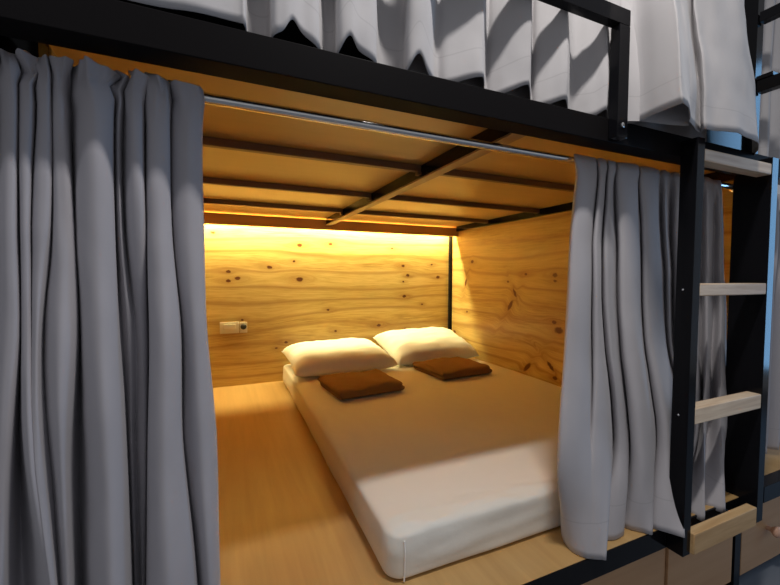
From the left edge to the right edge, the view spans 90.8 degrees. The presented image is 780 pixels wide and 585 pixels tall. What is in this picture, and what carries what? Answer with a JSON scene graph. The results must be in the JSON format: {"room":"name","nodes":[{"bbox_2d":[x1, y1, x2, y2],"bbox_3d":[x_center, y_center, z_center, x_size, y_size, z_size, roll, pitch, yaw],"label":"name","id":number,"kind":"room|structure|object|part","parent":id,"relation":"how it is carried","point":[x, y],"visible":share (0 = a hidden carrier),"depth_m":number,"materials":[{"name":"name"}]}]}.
{"room":"dormitory","nodes":[
{"label":"dormitory","id":0,"kind":"room"},
{"bbox_2d":[49,46,56,56],"bbox_3d":[-0.969,-0.394,1.520,0.020,2.250,1.852,-1,3,-23],"label":"wall","id":1,"kind":"structure","parent":0,"point":[51,52],"depth_m":0.67,"materials":[{"name":"brown wood"}]},
{"bbox_2d":[204,224,448,387],"bbox_3d":[-0.407,-0.446,2.782,2.016,2.250,0.020,-1,3,-23],"label":"wall","id":2,"kind":"structure","parent":0,"point":[290,286],"depth_m":2.71,"materials":[{"name":"brown wood"}]},
{"bbox_2d":[220,322,238,333],"bbox_3d":[-1.049,0.231,2.515,0.117,0.075,0.012,-1,3,-23],"label":"light switch","id":3,"kind":"object","parent":2,"relation":"attached to","point":[225,327],"visible":1,"depth_m":2.51,"materials":[{"name":"beige plastic"}]},
{"bbox_2d":[240,322,246,332],"bbox_3d":[-0.968,0.232,2.544,0.046,0.071,0.023,-1,3,-23],"label":"dimmer","id":4,"kind":"object","parent":2,"relation":"attached to","point":[243,325],"visible":1,"depth_m":2.54,"materials":[{"name":"beige plastic"}]},
{"bbox_2d":[49,45,712,227],"bbox_3d":[-0.017,-0.482,1.856,1.996,0.015,1.985,-1,3,-23],"label":"ceiling","id":5,"kind":"structure","parent":0,"point":[218,121],"depth_m":1.33,"materials":[{"name":"brown wood"}]},
{"bbox_2d":[452,181,732,386],"bbox_3d":[0.896,-0.420,2.284,0.020,2.250,1.930,-1,3,-23],"label":"wall","id":6,"kind":"structure","parent":0,"point":[509,280],"depth_m":2.45,"materials":[{"name":"brown wood"}]},
{"bbox_2d":[739,554,779,584],"bbox_3d":[0.715,1.120,0.905,8.000,0.050,5.400,-1,3,-23],"label":"floor","id":7,"kind":"structure","parent":0,"point":[768,572],"depth_m":1.46,"materials":[{"name":"grey plastic"}]},
{"bbox_2d":[0,0,779,584],"bbox_3d":[-0.218,-0.135,1.738,2.485,2.380,2.068,-1,3,-23],"label":"frame","id":8,"kind":"object","parent":7,"relation":"on","point":[189,41],"visible":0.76,"depth_m":0.86,"materials":[{"name":"black metal"}]},
{"bbox_3d":[-0.606,-0.090,0.653,0.046,2.380,0.046,-1,3,-23],"label":"post","id":9,"kind":"part","parent":8,"relation":"part of","materials":[{"name":"black metal"}]},
{"bbox_2d":[128,0,706,141],"bbox_3d":[0.214,-0.809,0.834,1.718,0.753,0.073,-1,3,-23],"label":"curtain","id":10,"kind":"object","parent":8,"relation":"hanging from","point":[536,50],"visible":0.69,"depth_m":0.81,"materials":[{"name":"grey fabric"}]},
{"bbox_2d":[118,79,732,191],"bbox_3d":[0.336,-0.359,0.979,1.943,0.034,0.034,-1,3,-23],"label":"curtain rod","id":11,"kind":"object","parent":8,"relation":"attached to","point":[211,99],"visible":0.38,"depth_m":0.81,"materials":[{"name":"silver metal"}]},
{"bbox_2d":[0,48,220,584],"bbox_3d":[-0.475,0.165,0.606,0.375,1.060,0.126,-1,3,-23],"label":"curtain","id":12,"kind":"object","parent":11,"relation":"hanging from","point":[109,454],"visible":1,"depth_m":0.61,"materials":[{"name":"grey fabric"}]},
{"bbox_2d":[557,154,727,559],"bbox_3d":[0.827,0.163,1.136,0.849,1.074,0.164,-1,3,-23],"label":"curtain","id":13,"kind":"object","parent":11,"relation":"hanging from","point":[614,428],"visible":0.91,"depth_m":1.10,"materials":[{"name":"grey fabric"}]},
{"bbox_3d":[0.495,0.054,3.170,0.024,1.084,0.026,-1,3,-23],"label":"corner post","id":14,"kind":"part","parent":8,"relation":"part of","materials":[{"name":"black metal"}]},
{"bbox_2d":[213,381,737,584],"bbox_3d":[-0.011,0.656,1.881,1.996,0.012,2.036,-1,3,-23],"label":"platform","id":15,"kind":"object","parent":8,"relation":"on","point":[285,518],"visible":0.31,"depth_m":1.14,"materials":[{"name":"laminate"}]},
{"bbox_2d":[283,358,560,581],"bbox_3d":[0.249,0.578,2.037,1.372,0.130,1.911,-1,3,-23],"label":"mattress","id":16,"kind":"object","parent":15,"relation":"on","point":[434,472],"visible":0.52,"depth_m":1.27,"materials":[{"name":"beige fabric"}]},
{"bbox_2d":[281,338,397,376],"bbox_3d":[-0.339,0.408,2.522,0.664,0.170,0.490,-1,3,-23],"label":"pillow","id":17,"kind":"object","parent":16,"relation":"on","point":[343,355],"visible":0.98,"depth_m":2.37,"materials":[{"name":"white fabric"}]},
{"bbox_2d":[317,369,404,399],"bbox_3d":[-0.162,0.484,2.068,0.370,0.059,0.334,-1,3,-29],"label":"folded towel","id":18,"kind":"object","parent":16,"relation":"on","point":[349,385],"visible":1,"depth_m":1.98,"materials":[{"name":"brown fabric"}]},
{"bbox_2d":[373,327,478,364],"bbox_3d":[0.260,0.377,2.824,0.665,0.211,0.413,-1,3,-26],"label":"pillow","id":19,"kind":"object","parent":16,"relation":"on","point":[406,346],"visible":0.91,"depth_m":2.71,"materials":[{"name":"white fabric"}]},
{"bbox_2d":[412,357,491,379],"bbox_3d":[0.389,0.469,2.437,0.376,0.061,0.345,-1,3,-27],"label":"folded towel","id":20,"kind":"object","parent":16,"relation":"on","point":[444,368],"visible":1,"depth_m":2.34,"materials":[{"name":"brown fabric"}]},
{"bbox_3d":[-0.184,-0.659,0.619,1.672,0.038,0.024,-1,3,-23],"label":"guard rail","id":21,"kind":"part","parent":8,"relation":"part of","materials":[{"name":"black metal"}]},
{"bbox_3d":[0.898,-0.466,2.219,0.027,0.040,1.818,-1,3,-23],"label":"rail","id":22,"kind":"part","parent":8,"relation":"part of","materials":[{"name":"black metal"}]},
{"bbox_3d":[0.566,-0.515,0.950,0.038,0.269,0.024,-1,3,-23],"label":"rail post","id":23,"kind":"part","parent":8,"relation":"part of","materials":[{"name":"black metal"}]},
{"bbox_3d":[0.142,0.726,0.858,2.422,0.060,0.042,-1,3,-23],"label":"floor rail","id":24,"kind":"part","parent":8,"relation":"part of","materials":[{"name":"black metal"}]},
{"bbox_2d":[599,0,758,154],"bbox_3d":[0.894,-0.835,1.047,0.688,0.814,0.181,-1,3,-23],"label":"curtain","id":25,"kind":"object","parent":8,"relation":"hanging from","point":[690,61],"visible":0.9,"depth_m":0.99,"materials":[{"name":"grey fabric"}]},
{"bbox_2d":[667,137,778,556],"bbox_3d":[1.002,0.159,1.184,0.423,1.168,0.109,-1,3,-23],"label":"ladder","id":26,"kind":"object","parent":8,"relation":"attached to","point":[749,289],"visible":0.93,"depth_m":1.19,"materials":[{"name":"black metal"}]},
{"bbox_3d":[0.834,0.163,1.086,0.033,1.168,0.043,-1,3,-23],"label":"rail","id":27,"kind":"part","parent":26,"relation":"part of","materials":[{"name":"black metal"}]},
{"bbox_3d":[1.177,0.159,1.265,0.036,1.162,0.099,-1,3,-23],"label":"rail","id":28,"kind":"part","parent":26,"relation":"part of","materials":[{"name":"black metal"}]},
{"bbox_3d":[1.251,-0.114,1.368,0.038,2.380,0.048,-1,3,-23],"label":"post","id":29,"kind":"part","parent":8,"relation":"part of","materials":[{"name":"black metal"}]},
{"bbox_2d":[582,548,664,584],"bbox_3d":[-0.029,0.874,1.846,1.930,0.355,1.864,-1,3,-23],"label":"base cabinet","id":30,"kind":"object","parent":7,"relation":"on","point":[650,569],"visible":0.02,"depth_m":1.18,"materials":[{"name":"laminate"}]},
{"bbox_2d":[664,537,732,584],"bbox_3d":[0.684,0.844,2.154,0.366,0.315,1.864,-1,3,-23],"label":"base cabinet","id":31,"kind":"object","parent":7,"relation":"on","point":[711,566],"visible":0.17,"depth_m":1.30,"materials":[{"name":"laminate"}]},
{"bbox_2d":[739,496,779,574],"bbox_3d":[1.727,0.891,1.905,1.222,0.330,0.652,-1,3,-23],"label":"storage cabinet","id":32,"kind":"object","parent":7,"relation":"on","point":[760,543],"visible":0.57,"depth_m":1.46,"materials":[{"name":"laminate"}]},
{"bbox_3d":[1.450,0.899,1.452,0.042,0.042,0.040,-1,3,-23],"label":"knob","id":33,"kind":"part","parent":32,"relation":"part of","materials":[{"name":"brown wood"}]},
{"bbox_2d":[756,3,779,502],"bbox_3d":[1.913,-0.115,1.457,1.328,2.380,0.320,-1,3,-23],"label":"frame","id":34,"kind":"object","parent":7,"relation":"on","point":[770,81],"visible":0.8,"depth_m":1.30,"materials":[{"name":"black paint"}]},
{"bbox_2d":[758,0,779,158],"bbox_3d":[1.817,-0.901,1.621,1.224,0.825,0.068,-1,3,-23],"label":"curtain","id":35,"kind":"object","parent":34,"relation":"hanging from","point":[769,119],"visible":0.3,"depth_m":1.44,"materials":[{"name":"grey fabric"}]},
{"bbox_3d":[1.881,0.695,1.611,1.286,0.058,0.042,-1,3,-23],"label":"floor rail","id":36,"kind":"part","parent":34,"relation":"part of","materials":[{"name":"black metal"}]},
{"bbox_2d":[764,445,779,474],"bbox_3d":[1.492,0.632,2.552,1.252,0.012,1.998,-1,3,-23],"label":"platform","id":37,"kind":"object","parent":34,"relation":"on","point":[772,458],"visible":0.02,"depth_m":1.53,"materials":[{"name":"laminate"}]},
{"bbox_2d":[765,194,779,453],"bbox_3d":[1.828,0.120,1.670,1.186,1.030,0.061,-1,3,-23],"label":"curtain","id":38,"kind":"object","parent":34,"relation":"hanging from","point":[773,406],"visible":0.17,"depth_m":1.55,"materials":[{"name":"grey fabric"}]}
]}

